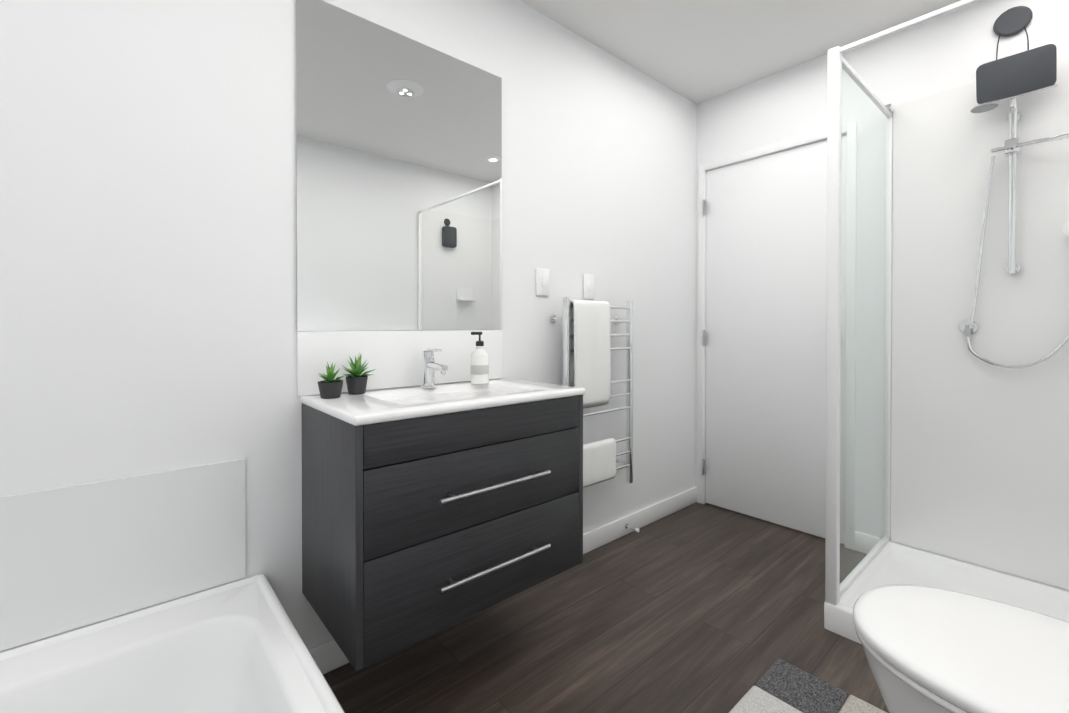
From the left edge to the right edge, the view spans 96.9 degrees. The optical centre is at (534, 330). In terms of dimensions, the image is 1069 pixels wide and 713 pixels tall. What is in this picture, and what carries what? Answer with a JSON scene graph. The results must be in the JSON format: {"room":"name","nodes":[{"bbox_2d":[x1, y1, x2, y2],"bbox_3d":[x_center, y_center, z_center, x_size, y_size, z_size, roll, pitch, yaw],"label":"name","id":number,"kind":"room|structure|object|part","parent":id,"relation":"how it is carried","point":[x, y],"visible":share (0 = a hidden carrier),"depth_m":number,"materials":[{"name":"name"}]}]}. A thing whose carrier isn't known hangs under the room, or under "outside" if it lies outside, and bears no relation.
{"room":"bathroom","nodes":[
{"label":"bathroom","id":0,"kind":"room"},
{"bbox_2d":[0,0,696,673],"bbox_3d":[-0.569,-0.152,1.570,4.230,2.400,0.113,0,1,-41],"label":"wall","id":1,"kind":"structure","parent":0,"point":[148,294],"depth_m":1.30,"materials":[{"name":"paint"}]},
{"bbox_2d":[0,458,245,650],"bbox_3d":[-1.426,0.523,0.762,1.664,0.328,0.006,0,1,-41],"label":"panel","id":2,"kind":"object","parent":1,"relation":"attached to","point":[76,556],"visible":1,"depth_m":1.13,"materials":[{"name":"white"}]},
{"bbox_2d":[296,0,501,330],"bbox_3d":[-0.416,-0.499,1.637,0.752,1.000,0.006,0,1,-41],"label":"mirror","id":3,"kind":"object","parent":1,"relation":"attached to","point":[398,181],"visible":1,"depth_m":1.58,"materials":[{"name":"silver mirror"}]},
{"bbox_2d":[297,330,584,670],"bbox_3d":[-0.256,0.392,1.479,0.776,0.778,0.465,0,1,-41],"label":"bathroom vanity","id":4,"kind":"object","parent":1,"relation":"attached to","point":[431,504],"visible":1,"depth_m":1.29,"materials":[{"name":"black wood"}]},
{"bbox_2d":[318,362,345,398],"bbox_3d":[-0.587,0.142,1.367,0.077,0.105,0.092,0,1,-41],"label":"plant pot","id":5,"kind":"object","parent":4,"relation":"on","point":[330,386],"visible":1,"depth_m":1.35,"materials":[{"name":"grey ceramic"}]},
{"bbox_2d":[342,352,375,394],"bbox_3d":[-0.541,0.129,1.451,0.102,0.130,0.098,0,1,-41],"label":"potted plant","id":6,"kind":"object","parent":4,"relation":"on","point":[356,381],"visible":0.98,"depth_m":1.43,"materials":[{"name":"grey"}]},
{"bbox_2d":[420,348,447,387],"bbox_3d":[-0.331,0.128,1.565,0.052,0.132,0.137,0,1,-41],"label":"tap","id":7,"kind":"object","parent":4,"relation":"on","point":[428,365],"depth_m":1.58,"materials":[{"name":"silver metal"}]},
{"bbox_2d":[300,378,584,425],"bbox_3d":[-0.262,0.243,1.490,0.768,0.097,0.436,0,1,-41],"label":"basin","id":8,"kind":"object","parent":4,"relation":"in","point":[500,401],"depth_m":1.39,"materials":[{"name":"white ceramic"}]},
{"bbox_3d":[-0.129,0.430,1.340,0.721,0.209,0.018,0,1,-41],"label":"drawer","id":9,"kind":"part","parent":4,"relation":"part of","materials":[{"name":"black wood"}]},
{"bbox_3d":[-0.129,0.660,1.342,0.721,0.242,0.018,0,1,-41],"label":"drawer","id":10,"kind":"part","parent":4,"relation":"part of","materials":[{"name":"black wood"}]},
{"bbox_2d":[470,332,488,383],"bbox_3d":[-0.198,0.099,1.711,0.069,0.186,0.067,0,1,-41],"label":"soap bottle","id":11,"kind":"object","parent":4,"relation":"on","point":[479,369],"visible":1,"depth_m":1.69,"materials":[{"name":"white plastic"}]},
{"bbox_2d":[536,268,548,295],"bbox_3d":[0.036,-0.205,2.031,0.074,0.116,0.011,0,1,-41],"label":"switch plate","id":12,"kind":"object","parent":1,"relation":"attached to","point":[542,282],"visible":1,"depth_m":2.02,"materials":[{"name":"white plastic"}]},
{"bbox_2d":[583,274,594,299],"bbox_3d":[0.256,-0.203,2.223,0.074,0.116,0.011,0,1,-41],"label":"switch plate","id":13,"kind":"object","parent":1,"relation":"attached to","point":[588,286],"visible":1,"depth_m":2.22,"materials":[{"name":"white plastic"}]},
{"bbox_2d":[550,297,632,487],"bbox_3d":[0.283,0.301,2.179,0.468,0.885,0.118,0,1,-41],"label":"heated towel rail","id":14,"kind":"object","parent":1,"relation":"attached to","point":[587,335],"visible":0.79,"depth_m":2.10,"materials":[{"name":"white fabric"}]},
{"bbox_2d":[570,300,609,408],"bbox_3d":[0.243,0.109,2.103,0.239,0.481,0.062,0,1,-41],"label":"towel","id":15,"kind":"object","parent":14,"relation":"hanging from","point":[589,320],"depth_m":2.07,"materials":[{"name":"white fabric"}]},
{"bbox_2d":[583,438,615,487],"bbox_3d":[0.271,0.597,2.131,0.266,0.184,0.048,0,1,-41],"label":"towel","id":16,"kind":"object","parent":14,"relation":"hanging from","point":[599,457],"depth_m":2.12,"materials":[{"name":"white fabric"}]},
{"bbox_2d":[625,523,639,532],"bbox_3d":[0.490,0.994,2.375,0.024,0.024,0.077,0,1,-41],"label":"door stop","id":17,"kind":"object","parent":1,"relation":"attached to","point":[632,528],"visible":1,"depth_m":2.37,"materials":[{"name":"silver metal"}]},
{"bbox_2d":[323,502,888,712],"bbox_3d":[0.153,1.104,0.752,4.230,0.100,2.307,0,1,-41],"label":"floor","id":18,"kind":"structure","parent":0,"point":[696,607],"depth_m":1.61,"materials":[{"name":"brown wood"}]},
{"bbox_2d":[0,574,344,712],"bbox_3d":[-1.164,0.873,0.499,1.710,0.365,0.748,0,1,-41],"label":"bath","id":19,"kind":"object","parent":18,"relation":"on","point":[238,646],"visible":1,"depth_m":1.06,"materials":[{"name":"white plastic"}]},
{"bbox_2d":[729,658,886,712],"bbox_3d":[0.706,1.043,1.182,0.516,0.015,0.392,0,1,-41],"label":"bath mat","id":20,"kind":"object","parent":18,"relation":"on","point":[781,686],"visible":0.94,"depth_m":1.34,"materials":[{"name":"grey fabric"}]},
{"bbox_2d":[824,0,1068,643],"bbox_3d":[1.688,0.024,1.467,0.763,2.050,1.174,0,1,-41],"label":"shower enclosure","id":21,"kind":"object","parent":18,"relation":"on","point":[976,460],"visible":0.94,"depth_m":1.89,"materials":[{"name":"white plastic"}]},
{"bbox_3d":[1.046,-0.011,1.656,0.036,1.932,0.036,0,1,-41],"label":"post","id":22,"kind":"part","parent":21,"relation":"part of","materials":[{"name":"white metal"}]},
{"bbox_3d":[1.325,-0.010,1.899,0.702,1.884,0.006,0,1,-41],"label":"glass","id":23,"kind":"part","parent":21,"relation":"part of","materials":[{"name":"clear glass"}]},
{"bbox_2d":[824,541,1068,643],"bbox_3d":[1.688,1.003,1.474,0.762,0.092,1.172,0,1,-41],"label":"tray","id":24,"kind":"object","parent":21,"relation":"on","point":[893,562],"depth_m":1.84,"materials":[{"name":"white plastic"}]},
{"bbox_2d":[853,584,1068,712],"bbox_3d":[0.981,0.625,0.835,0.456,0.858,0.702,0,1,-41],"label":"toilet","id":25,"kind":"object","parent":18,"relation":"on","point":[927,649],"visible":1,"depth_m":0.92,"materials":[{"name":"white ceramic"}]},
{"bbox_3d":[0.934,0.652,0.889,0.449,0.015,0.550,0,1,-41],"label":"seat","id":26,"kind":"part","parent":25,"relation":"part of","materials":[{"name":"white plastic"}]},
{"bbox_2d":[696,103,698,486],"bbox_3d":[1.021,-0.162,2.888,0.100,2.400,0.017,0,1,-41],"label":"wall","id":27,"kind":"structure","parent":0,"point":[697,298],"depth_m":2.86,"materials":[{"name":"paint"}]},
{"bbox_2d":[698,164,706,503],"bbox_3d":[1.035,0.026,2.864,0.112,2.025,0.040,0,1,-41],"label":"door frame","id":28,"kind":"structure","parent":27,"relation":"attached to","point":[702,173],"depth_m":2.83,"materials":[{"name":"white wood"}]},
{"bbox_2d":[520,0,960,103],"bbox_3d":[0.153,-1.396,0.734,4.230,0.100,2.307,0,1,-41],"label":"ceiling","id":29,"kind":"structure","parent":0,"point":[697,51],"depth_m":2.14,"materials":[{"name":"paint"}]},
{"bbox_2d":[699,0,1068,589],"bbox_3d":[1.714,-0.156,2.095,0.100,2.400,2.090,0,1,-41],"label":"wall","id":30,"kind":"structure","parent":0,"point":[950,50],"depth_m":2.19,"materials":[{"name":"paint"}]},
{"bbox_2d":[702,135,846,543],"bbox_3d":[1.245,0.046,2.546,0.102,1.974,0.739,0,1,-41],"label":"door","id":31,"kind":"structure","parent":30,"relation":"in","point":[766,260],"depth_m":2.54,"materials":[{"name":"white wood"}]},
{"bbox_2d":[702,330,703,344],"bbox_3d":[1.001,0.044,2.809,0.010,0.094,0.010,0,1,-41],"label":"pin","id":32,"kind":"object","parent":31,"relation":"attached to","point":[702,337],"visible":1,"depth_m":2.81,"materials":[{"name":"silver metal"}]},
{"bbox_3d":[1.005,-0.726,2.806,0.002,0.090,0.024,0,1,-41],"label":"door hinge","id":33,"kind":"part","parent":31,"relation":"part of","materials":[{"name":"silver metal"}]},
{"bbox_3d":[1.005,0.044,2.811,0.002,0.090,0.024,0,1,-41],"label":"door hinge","id":34,"kind":"part","parent":31,"relation":"part of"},
{"bbox_2d":[705,124,846,170],"bbox_3d":[1.288,-0.964,2.567,0.112,0.040,0.730,0,1,-41],"label":"door frame","id":35,"kind":"structure","parent":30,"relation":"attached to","point":[779,147],"depth_m":2.52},
{"bbox_2d":[845,122,856,549],"bbox_3d":[1.542,0.030,2.284,0.112,2.025,0.040,0,1,-41],"label":"door frame","id":36,"kind":"structure","parent":30,"relation":"attached to","point":[850,227],"depth_m":2.25,"materials":[{"name":"white wood"}]},
{"bbox_2d":[854,531,879,553],"bbox_3d":[1.549,0.998,2.206,0.013,0.092,0.098,0,1,-41],"label":"baseboard","id":37,"kind":"structure","parent":30,"relation":"attached to","point":[859,540],"depth_m":2.21,"materials":[{"name":"white wood"}]},
{"bbox_2d":[960,6,1068,368],"bbox_3d":[1.857,-0.547,1.439,0.531,1.399,0.906,0,1,-41],"label":"fitting","id":38,"kind":"object","parent":30,"relation":"attached to","point":[1011,78],"visible":1,"depth_m":1.79,"materials":[{"name":"silver metal"}]},
{"bbox_3d":[1.784,-0.693,1.770,0.032,0.030,0.030,0,1,-41],"label":"knob","id":39,"kind":"part","parent":38,"relation":"part of","materials":[{"name":"silver metal"}]},
{"bbox_3d":[1.812,-0.881,1.792,0.039,0.071,0.020,0,1,-41],"label":"rainhead arm","id":40,"kind":"part","parent":38,"relation":"part of"},
{"bbox_3d":[1.005,0.814,2.817,0.002,0.090,0.024,0,1,-41],"label":"door hinge","id":41,"kind":"object","parent":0,"visible":0},
{"bbox_2d":[702,459,703,474],"bbox_3d":[1.001,0.814,2.814,0.010,0.094,0.010,0,1,-41],"label":"pin","id":42,"kind":"object","parent":41,"relation":"attached to","point":[702,466],"visible":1,"depth_m":2.81,"materials":[{"name":"silver metal"}]}
]}

